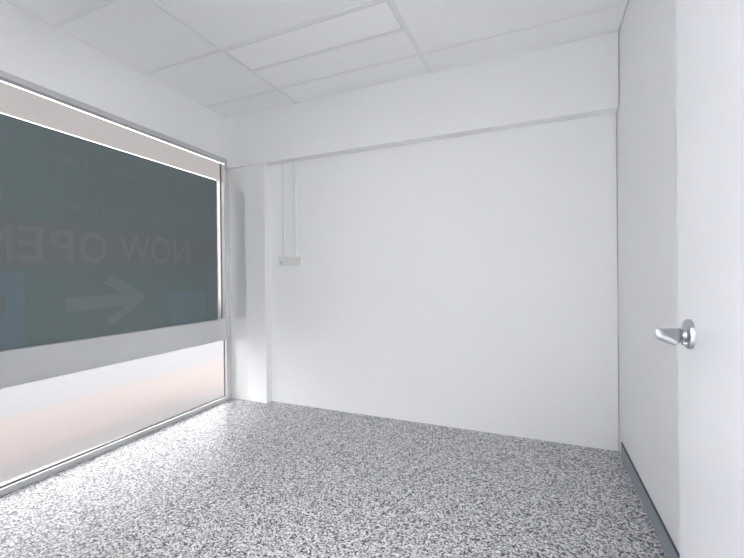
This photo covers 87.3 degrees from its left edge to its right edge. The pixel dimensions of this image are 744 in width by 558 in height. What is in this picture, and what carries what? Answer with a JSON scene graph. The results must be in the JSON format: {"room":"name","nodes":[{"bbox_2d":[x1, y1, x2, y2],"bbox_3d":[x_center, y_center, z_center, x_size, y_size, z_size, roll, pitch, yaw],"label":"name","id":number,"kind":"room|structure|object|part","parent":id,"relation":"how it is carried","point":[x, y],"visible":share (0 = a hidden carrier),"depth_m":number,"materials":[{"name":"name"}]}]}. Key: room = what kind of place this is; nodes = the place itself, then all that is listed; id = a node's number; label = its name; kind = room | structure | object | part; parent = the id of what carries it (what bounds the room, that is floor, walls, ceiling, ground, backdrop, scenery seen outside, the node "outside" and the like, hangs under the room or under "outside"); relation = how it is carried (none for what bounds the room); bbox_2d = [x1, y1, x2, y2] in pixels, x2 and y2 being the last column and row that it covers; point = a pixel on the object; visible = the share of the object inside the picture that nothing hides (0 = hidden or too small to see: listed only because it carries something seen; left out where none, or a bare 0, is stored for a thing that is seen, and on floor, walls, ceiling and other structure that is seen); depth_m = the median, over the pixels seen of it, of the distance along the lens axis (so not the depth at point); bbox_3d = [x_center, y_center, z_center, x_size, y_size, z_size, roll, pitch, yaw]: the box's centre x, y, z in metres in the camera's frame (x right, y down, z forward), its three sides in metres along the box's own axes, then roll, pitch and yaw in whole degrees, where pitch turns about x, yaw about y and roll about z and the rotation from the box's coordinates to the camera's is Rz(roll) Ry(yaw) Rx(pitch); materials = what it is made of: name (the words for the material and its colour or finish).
{"room":"empty office room","nodes":[
{"label":"empty office room","id":0,"kind":"room"},
{"bbox_2d":[0,0,226,158],"bbox_3d":[-2.212,-0.228,1.721,0.120,2.800,5.000,0,0,21],"label":"wall","id":1,"kind":"structure","parent":0,"point":[33,50],"depth_m":2.60,"materials":[{"name":"white paint"}]},
{"bbox_2d":[0,70,228,496],"bbox_3d":[-1.871,0.015,2.563,0.094,2.296,2.512,0,0,21],"label":"window","id":2,"kind":"structure","parent":1,"relation":"in","point":[65,404],"depth_m":2.63,"materials":[{"name":"silver metal"}]},
{"bbox_2d":[0,113,218,350],"bbox_3d":[-1.881,-0.264,2.545,0.002,1.302,2.405,0,0,21],"label":"sign","id":3,"kind":"object","parent":2,"relation":"attached to","point":[96,239],"visible":1,"depth_m":2.60,"materials":[{"name":"grey"}]},
{"bbox_3d":[-2.150,0.182,1.831,0.001,0.423,0.873,0,0,21],"label":"blue panel","id":4,"kind":"part","parent":3,"relation":"part of","materials":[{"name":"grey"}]},
{"bbox_3d":[-1.571,0.240,3.346,0.001,0.281,0.374,0,0,21],"label":"blue panel","id":5,"kind":"part","parent":3,"relation":"part of","materials":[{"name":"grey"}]},
{"bbox_3d":[-1.879,-0.348,2.566,0.006,1.484,2.458,0,0,21],"label":"pane","id":6,"kind":"part","parent":2,"relation":"part of","materials":[{"name":"clear glass"}]},
{"bbox_3d":[-1.847,0.854,2.565,0.006,0.559,2.458,0,0,21],"label":"pane","id":7,"kind":"part","parent":2,"relation":"part of","materials":[{"name":"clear glass"}]},
{"bbox_2d":[4,0,225,117],"bbox_3d":[-1.869,-1.525,2.472,0.010,0.006,2.670,0,0,21],"label":"trim","id":8,"kind":"structure","parent":1,"relation":"attached to","point":[4,0],"depth_m":2.61,"materials":[{"name":"white paint"}]},
{"bbox_2d":[226,159,231,398],"bbox_3d":[-1.372,0.004,3.791,0.028,2.297,0.137,0,0,21],"label":"trim","id":9,"kind":"structure","parent":1,"relation":"attached to","point":[227,170],"depth_m":3.74,"materials":[{"name":"silver metal"}]},
{"bbox_2d":[8,0,628,117],"bbox_3d":[0.077,-1.591,0.660,5.362,0.109,4.900,0,0,23],"label":"ceiling","id":10,"kind":"structure","parent":0,"point":[137,33],"depth_m":2.47,"materials":[{"name":"white tile"}]},
{"bbox_2d":[225,0,403,70],"bbox_3d":[-0.399,-1.539,2.513,1.177,0.005,0.277,0,0,23],"label":"recessed light","id":11,"kind":"object","parent":10,"relation":"in","point":[377,19],"visible":1,"depth_m":2.48,"materials":[{"name":"white plastic"}]},
{"bbox_2d":[53,0,626,118],"bbox_3d":[-0.478,-1.536,1.872,3.254,0.004,2.684,0,0,23],"label":"trim","id":12,"kind":"structure","parent":10,"relation":"attached to","point":[104,4],"depth_m":2.54,"materials":[{"name":"white paint"}]},
{"bbox_2d":[0,398,666,557],"bbox_3d":[0.131,1.203,0.718,5.350,0.100,5.000,0,0,23],"label":"floor","id":13,"kind":"structure","parent":0,"point":[231,478],"depth_m":2.07,"materials":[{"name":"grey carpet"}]},
{"bbox_2d":[269,113,618,450],"bbox_3d":[0.120,-0.260,3.221,3.255,2.800,0.060,0,0,23],"label":"wall","id":14,"kind":"structure","parent":0,"point":[469,282],"depth_m":2.95,"materials":[{"name":"white paint"}]},
{"bbox_2d":[229,167,246,399],"bbox_3d":[-1.271,0.046,3.758,0.211,2.212,0.069,0,0,23],"label":"trim","id":15,"kind":"structure","parent":14,"relation":"attached to","point":[236,175],"depth_m":3.72,"materials":[{"name":"paint"}]},
{"bbox_2d":[245,164,271,403],"bbox_3d":[-1.070,0.044,3.667,0.227,2.212,0.075,0,0,23],"label":"column","id":16,"kind":"structure","parent":14,"relation":"attached to","point":[257,194],"depth_m":3.63,"materials":[{"name":"white paint"}]},
{"bbox_2d":[279,256,286,265],"bbox_3d":[-0.818,-0.165,3.583,0.083,0.082,0.025,0,0,23],"label":"power outlet","id":17,"kind":"object","parent":14,"relation":"attached to","point":[282,260],"visible":1,"depth_m":3.57,"materials":[{"name":"white plastic"}]},
{"bbox_2d":[281,163,284,256],"bbox_3d":[-0.817,-0.633,3.584,0.027,0.853,0.014,0,0,23],"label":"cable conduit","id":18,"kind":"object","parent":14,"relation":"attached to","point":[282,165],"visible":1,"depth_m":3.58,"materials":[{"name":"white plastic"}]},
{"bbox_2d":[287,256,301,265],"bbox_3d":[-0.705,-0.163,3.534,0.156,0.080,0.024,0,0,23],"label":"wall plate","id":19,"kind":"object","parent":14,"relation":"attached to","point":[291,261],"visible":1,"depth_m":3.52,"materials":[{"name":"white plastic"}]},
{"bbox_2d":[293,162,296,255],"bbox_3d":[-0.700,-0.634,3.534,0.027,0.853,0.014,0,0,23],"label":"cable conduit","id":20,"kind":"object","parent":14,"relation":"attached to","point":[294,163],"visible":1,"depth_m":3.53,"materials":[{"name":"white plastic"}]},
{"bbox_2d":[227,32,618,168],"bbox_3d":[0.097,-1.310,3.138,3.215,0.479,0.092,0,0,23],"label":"beam","id":21,"kind":"structure","parent":14,"relation":"attached to","point":[578,79],"depth_m":2.90,"materials":[{"name":"white paint"}]},
{"bbox_2d":[616,0,679,553],"bbox_3d":[1.154,-0.261,1.350,0.100,2.800,3.001,0,0,23],"label":"wall","id":22,"kind":"structure","parent":0,"point":[646,114],"depth_m":1.84,"materials":[{"name":"white paint"}]},
{"bbox_2d":[621,442,679,557],"bbox_3d":[1.074,1.094,1.273,0.006,0.093,2.572,0,0,23],"label":"baseboard","id":23,"kind":"structure","parent":22,"relation":"attached to","point":[669,551],"depth_m":1.84,"materials":[{"name":"grey"}]},
{"bbox_3d":[-0.082,-0.242,0.192,5.100,2.800,0.110,0,0,23],"label":"wall","id":24,"kind":"structure","parent":0,"visible":0},
{"bbox_2d":[655,0,743,557],"bbox_3d":[0.538,0.104,0.523,0.108,2.068,0.916,0,0,23],"label":"door","id":25,"kind":"structure","parent":24,"relation":"in","point":[709,334],"depth_m":0.75,"materials":[{"name":"white paint"}]},
{"bbox_3d":[0.652,0.125,0.854,0.052,0.030,0.076,0,0,23],"label":"lever","id":26,"kind":"part","parent":25,"relation":"part of","materials":[{"name":"silver metal"}]},
{"bbox_3d":[0.697,0.121,0.860,0.010,0.065,0.065,0,0,23],"label":"handle","id":27,"kind":"part","parent":25,"relation":"part of","materials":[{"name":"silver metal"}]}
]}

